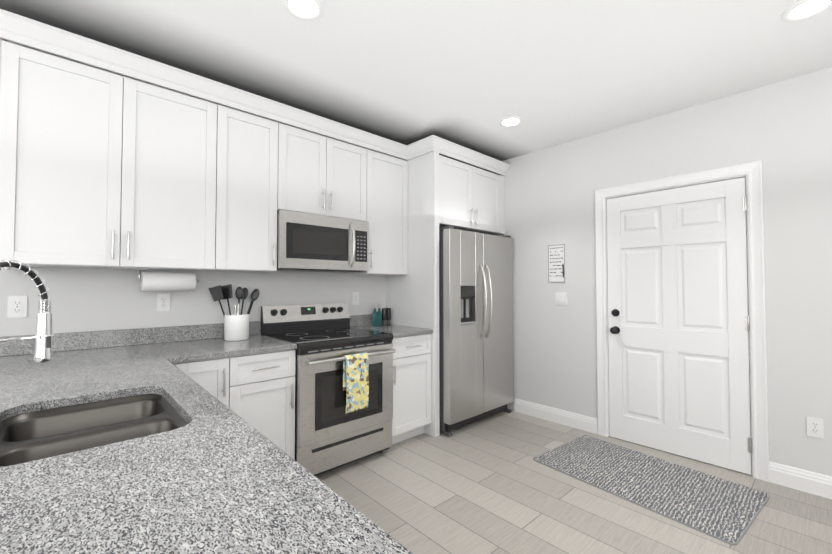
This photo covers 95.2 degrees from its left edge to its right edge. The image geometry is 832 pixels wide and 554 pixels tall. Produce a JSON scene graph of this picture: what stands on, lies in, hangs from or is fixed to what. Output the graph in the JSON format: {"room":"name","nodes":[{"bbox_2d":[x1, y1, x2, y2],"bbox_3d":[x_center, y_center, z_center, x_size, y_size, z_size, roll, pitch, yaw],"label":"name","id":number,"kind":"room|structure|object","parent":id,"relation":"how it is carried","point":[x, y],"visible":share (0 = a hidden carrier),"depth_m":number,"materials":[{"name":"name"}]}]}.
{"room":"kitchen","nodes":[
{"label":"kitchen","id":0,"kind":"room"},
{"bbox_2d":[0,40,410,336],"bbox_3d":[-2.027,0.024,2.237,7.070,2.620,0.150,1,-2,-43],"label":"wall","id":1,"kind":"structure","parent":0,"point":[87,299],"depth_m":2.43,"materials":[{"name":"white paint"}]},
{"bbox_2d":[7,296,26,317],"bbox_3d":[-2.129,0.159,2.030,0.072,0.116,0.009,1,-2,-43],"label":"electrical outlet","id":2,"kind":"object","parent":1,"relation":"attached to","point":[16,306],"visible":1,"depth_m":2.03,"materials":[{"name":"white plastic"}]},
{"bbox_2d":[0,40,231,271],"bbox_3d":[-1.697,-0.584,2.233,0.996,1.065,0.323,1,-2,-43],"label":"upper cabinet","id":3,"kind":"object","parent":1,"relation":"attached to","point":[101,169],"depth_m":2.05,"materials":[{"name":"white wood"}]},
{"bbox_2d":[136,269,198,290],"bbox_3d":[-1.553,0.021,2.390,0.329,0.134,0.120,1,-2,-43],"label":"paper towel","id":4,"kind":"object","parent":3,"relation":"attached to","point":[166,281],"visible":1,"depth_m":2.34,"materials":[{"name":"white paper"}]},
{"bbox_2d":[157,293,169,310],"bbox_3d":[-1.645,0.165,2.478,0.072,0.116,0.009,1,-2,-43],"label":"electrical outlet","id":5,"kind":"object","parent":1,"relation":"attached to","point":[163,301],"visible":1,"depth_m":2.48,"materials":[{"name":"white plastic"}]},
{"bbox_2d":[0,314,371,356],"bbox_3d":[-1.386,0.381,2.705,2.998,0.101,0.020,1,-2,-43],"label":"backsplash","id":6,"kind":"structure","parent":1,"relation":"attached to","point":[70,341],"depth_m":2.33,"materials":[{"name":"grey stone"}]},
{"bbox_2d":[228,109,287,272],"bbox_3d":[-1.230,-0.573,2.665,0.519,1.065,0.323,1,-2,-43],"label":"upper cabinet","id":7,"kind":"object","parent":1,"relation":"attached to","point":[258,186],"depth_m":2.59,"materials":[{"name":"white wood"}]},
{"bbox_2d":[288,126,367,221],"bbox_3d":[-0.804,-0.782,3.065,0.764,0.628,0.323,1,-2,-43],"label":"upper cabinet","id":8,"kind":"object","parent":1,"relation":"attached to","point":[327,176],"depth_m":2.94,"materials":[{"name":"white wood"}]},
{"bbox_2d":[277,209,368,272],"bbox_3d":[-0.772,-0.257,3.017,0.758,0.418,0.417,1,-2,-43],"label":"over-the-range microwave","id":9,"kind":"object","parent":8,"relation":"attached to","point":[307,242],"visible":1,"depth_m":2.87,"materials":[{"name":"silver metal"}]},
{"bbox_2d":[352,292,358,304],"bbox_3d":[-0.553,0.195,3.489,0.072,0.116,0.009,1,-2,-43],"label":"electrical outlet","id":10,"kind":"object","parent":1,"relation":"attached to","point":[355,298],"visible":1,"depth_m":3.48,"materials":[{"name":"white plastic"}]},
{"bbox_2d":[346,149,407,275],"bbox_3d":[-0.375,-0.554,3.457,0.526,1.065,0.323,1,-2,-43],"label":"upper cabinet","id":11,"kind":"object","parent":1,"relation":"attached to","point":[387,175],"depth_m":3.36,"materials":[{"name":"white wood"}]},
{"bbox_2d":[0,9,509,175],"bbox_3d":[-0.578,-1.154,2.932,3.776,0.108,0.401,1,-2,-36],"label":"crown molding","id":12,"kind":"structure","parent":11,"relation":"on","point":[23,30],"depth_m":2.35,"materials":[{"name":"white wood"}]},
{"bbox_2d":[0,0,831,167],"bbox_3d":[0.283,-1.397,-0.223,7.070,0.100,6.950,1,-2,-43],"label":"ceiling","id":13,"kind":"structure","parent":0,"point":[470,74],"depth_m":2.20,"materials":[{"name":"white paint"}]},
{"bbox_2d":[282,0,324,20],"bbox_3d":[-0.537,-1.292,1.816,0.196,0.007,0.196,1,-2,-43],"label":"recessed light","id":14,"kind":"object","parent":13,"relation":"in","point":[308,10],"visible":1,"depth_m":1.83,"materials":[{"name":"white plastic"}]},
{"bbox_2d":[498,116,522,126],"bbox_3d":[0.771,-1.261,3.096,0.196,0.007,0.196,1,-2,-43],"label":"recessed light","id":15,"kind":"object","parent":13,"relation":"in","point":[512,121],"visible":1,"depth_m":3.08,"materials":[{"name":"white"}]},
{"bbox_2d":[781,0,831,21],"bbox_3d":[1.890,-1.292,1.829,0.196,0.007,0.196,1,-2,-43],"label":"recessed light","id":16,"kind":"object","parent":13,"relation":"in","point":[801,10],"visible":1,"depth_m":1.84,"materials":[{"name":"white"}]},
{"bbox_2d":[316,410,831,553],"bbox_3d":[0.283,1.322,-0.290,7.070,0.100,6.950,1,-2,-43],"label":"floor","id":17,"kind":"structure","parent":0,"point":[488,485],"depth_m":2.23,"materials":[{"name":"beige tile"}]},
{"bbox_2d":[172,355,243,419],"bbox_3d":[-1.364,0.894,2.297,0.370,0.882,0.628,1,-2,-43],"label":"base cabinet","id":18,"kind":"object","parent":17,"relation":"on","point":[222,377],"depth_m":2.13,"materials":[{"name":"white wood"}]},
{"bbox_2d":[0,343,412,553],"bbox_3d":[-0.823,0.397,0.684,1.080,0.030,3.748,1,-2,-43],"label":"countertop","id":19,"kind":"structure","parent":18,"relation":"on","point":[214,475],"depth_m":0.69,"materials":[{"name":"grey stone"}]},
{"bbox_2d":[0,259,54,362],"bbox_3d":[-1.145,0.170,1.059,0.201,0.441,0.269,1,-2,-43],"label":"faucet","id":20,"kind":"object","parent":19,"relation":"on","point":[43,336],"visible":1,"depth_m":1.17,"materials":[{"name":"silver metal"}]},
{"bbox_2d":[0,394,187,466],"bbox_3d":[-0.914,0.517,1.078,0.445,0.190,0.615,1,-2,-43],"label":"sink basin","id":21,"kind":"object","parent":19,"relation":"in","point":[33,436],"visible":0.31,"depth_m":1.16,"materials":[{"name":"metal"}]},
{"bbox_2d":[244,349,295,459],"bbox_3d":[-1.149,0.899,2.496,0.457,0.882,0.628,1,-2,-43],"label":"base cabinet","id":22,"kind":"object","parent":17,"relation":"on","point":[256,391],"depth_m":2.33,"materials":[{"name":"white wood"}]},
{"bbox_2d":[156,335,296,360],"bbox_3d":[-1.227,0.440,2.421,0.688,0.030,0.651,1,-2,-43],"label":"countertop","id":23,"kind":"structure","parent":22,"relation":"on","point":[192,350],"depth_m":2.31,"materials":[{"name":"grey stone"}]},
{"bbox_2d":[208,284,259,340],"bbox_3d":[-1.241,0.239,2.624,0.323,0.380,0.184,1,-2,-43],"label":"utensil crock","id":24,"kind":"object","parent":23,"relation":"on","point":[236,327],"visible":1,"depth_m":2.57,"materials":[{"name":"white ceramic"}]},
{"bbox_2d":[261,303,395,475],"bbox_3d":[-0.653,0.785,2.863,0.761,1.129,0.722,1,-2,-43],"label":"range","id":25,"kind":"object","parent":17,"relation":"on","point":[330,434],"visible":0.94,"depth_m":2.65,"materials":[{"name":"silver metal"}]},
{"bbox_2d":[343,352,368,413],"bbox_3d":[-0.413,0.719,2.608,0.189,0.380,0.054,1,-2,-43],"label":"towel","id":26,"kind":"object","parent":25,"relation":"hanging from","point":[356,376],"visible":1,"depth_m":2.59,"materials":[{"name":"multicoloured fabric"}]},
{"bbox_2d":[392,333,430,443],"bbox_3d":[-0.249,0.920,3.330,0.463,0.882,0.628,1,-2,-43],"label":"base cabinet","id":27,"kind":"object","parent":17,"relation":"on","point":[412,356],"depth_m":3.11,"materials":[{"name":"white wood"}]},
{"bbox_2d":[351,324,432,336],"bbox_3d":[-0.242,0.462,3.334,0.463,0.030,0.649,1,-2,-43],"label":"countertop","id":28,"kind":"structure","parent":27,"relation":"on","point":[397,330],"depth_m":3.22,"materials":[{"name":"grey stone"}]},
{"bbox_2d":[372,303,381,325],"bbox_3d":[-0.361,0.349,3.521,0.051,0.205,0.112,-1,-2,38],"label":"oil bottles","id":29,"kind":"object","parent":28,"relation":"on","point":[377,318],"visible":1,"depth_m":3.50,"materials":[{"name":"teal glass"}]},
{"bbox_2d":[382,308,390,324],"bbox_3d":[-0.281,0.375,3.605,0.047,0.158,0.100,-1,-2,42],"label":"grinders","id":30,"kind":"object","parent":28,"relation":"on","point":[386,316],"visible":1,"depth_m":3.58,"materials":[{"name":"black plastic"}]},
{"bbox_2d":[386,151,504,436],"bbox_3d":[0.338,0.149,3.858,1.088,2.450,0.679,1,-2,-43],"label":"tall cabinet","id":31,"kind":"object","parent":17,"relation":"on","point":[443,191],"visible":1,"depth_m":3.44,"materials":[{"name":"white wood"}]},
{"bbox_2d":[439,226,512,436],"bbox_3d":[0.420,0.474,3.785,0.956,1.796,0.789,1,-2,-43],"label":"fridge","id":32,"kind":"object","parent":17,"relation":"on","point":[475,326],"visible":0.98,"depth_m":3.46,"materials":[{"name":"silver metal"}]},
{"bbox_2d":[533,435,769,544],"bbox_3d":[1.510,1.338,2.565,0.752,0.009,1.182,1,-2,-37],"label":"mat","id":33,"kind":"object","parent":17,"relation":"on","point":[726,511],"visible":1,"depth_m":2.41,"materials":[{"name":"grey fabric"}]},
{"bbox_2d":[479,67,831,476],"bbox_3d":[2.821,0.021,2.094,0.150,2.620,6.650,1,-2,-43],"label":"wall","id":34,"kind":"structure","parent":0,"point":[782,130],"depth_m":2.73,"materials":[{"name":"white paint"}]},
{"bbox_2d":[514,398,597,433],"bbox_3d":[1.293,1.302,3.591,0.014,0.132,0.829,1,-2,-43],"label":"baseboard","id":35,"kind":"structure","parent":34,"relation":"attached to","point":[574,420],"depth_m":3.55,"materials":[{"name":"white wood"}]},
{"bbox_2d":[548,244,564,281],"bbox_3d":[1.325,-0.127,3.588,0.020,0.355,0.165,1,-2,-43],"label":"sign","id":36,"kind":"object","parent":34,"relation":"attached to","point":[556,263],"visible":1,"depth_m":3.59,"materials":[{"name":"white paper"}]},
{"bbox_2d":[556,292,567,304],"bbox_3d":[1.358,0.202,3.550,0.011,0.116,0.116,1,-2,-43],"label":"switch plate","id":37,"kind":"object","parent":34,"relation":"attached to","point":[561,298],"visible":1,"depth_m":3.55,"materials":[{"name":"white plastic"}]},
{"bbox_2d":[607,177,751,474],"bbox_3d":[1.946,0.333,2.909,0.116,2.025,0.917,1,-2,-43],"label":"entry door","id":38,"kind":"structure","parent":34,"relation":"in","point":[678,343],"depth_m":2.87,"materials":[{"name":"white wood"}]},
{"bbox_2d":[595,160,768,481],"bbox_3d":[1.996,0.292,2.962,0.172,2.121,1.087,1,-2,-43],"label":"door frame","id":39,"kind":"structure","parent":34,"relation":"attached to","point":[752,171],"depth_m":2.58,"materials":[{"name":"white wood"}]},
{"bbox_2d":[769,461,831,498],"bbox_3d":[3.659,1.239,1.034,0.019,0.132,3.967,1,-2,-43],"label":"baseboard","id":40,"kind":"structure","parent":34,"relation":"attached to","point":[814,483],"depth_m":2.38,"materials":[{"name":"white wood"}]},
{"bbox_2d":[806,417,823,437],"bbox_3d":[2.460,0.927,2.344,0.009,0.116,0.072,1,-2,-43],"label":"electrical outlet","id":41,"kind":"object","parent":34,"relation":"attached to","point":[815,427],"visible":1,"depth_m":2.34,"materials":[{"name":"white plastic"}]}
]}

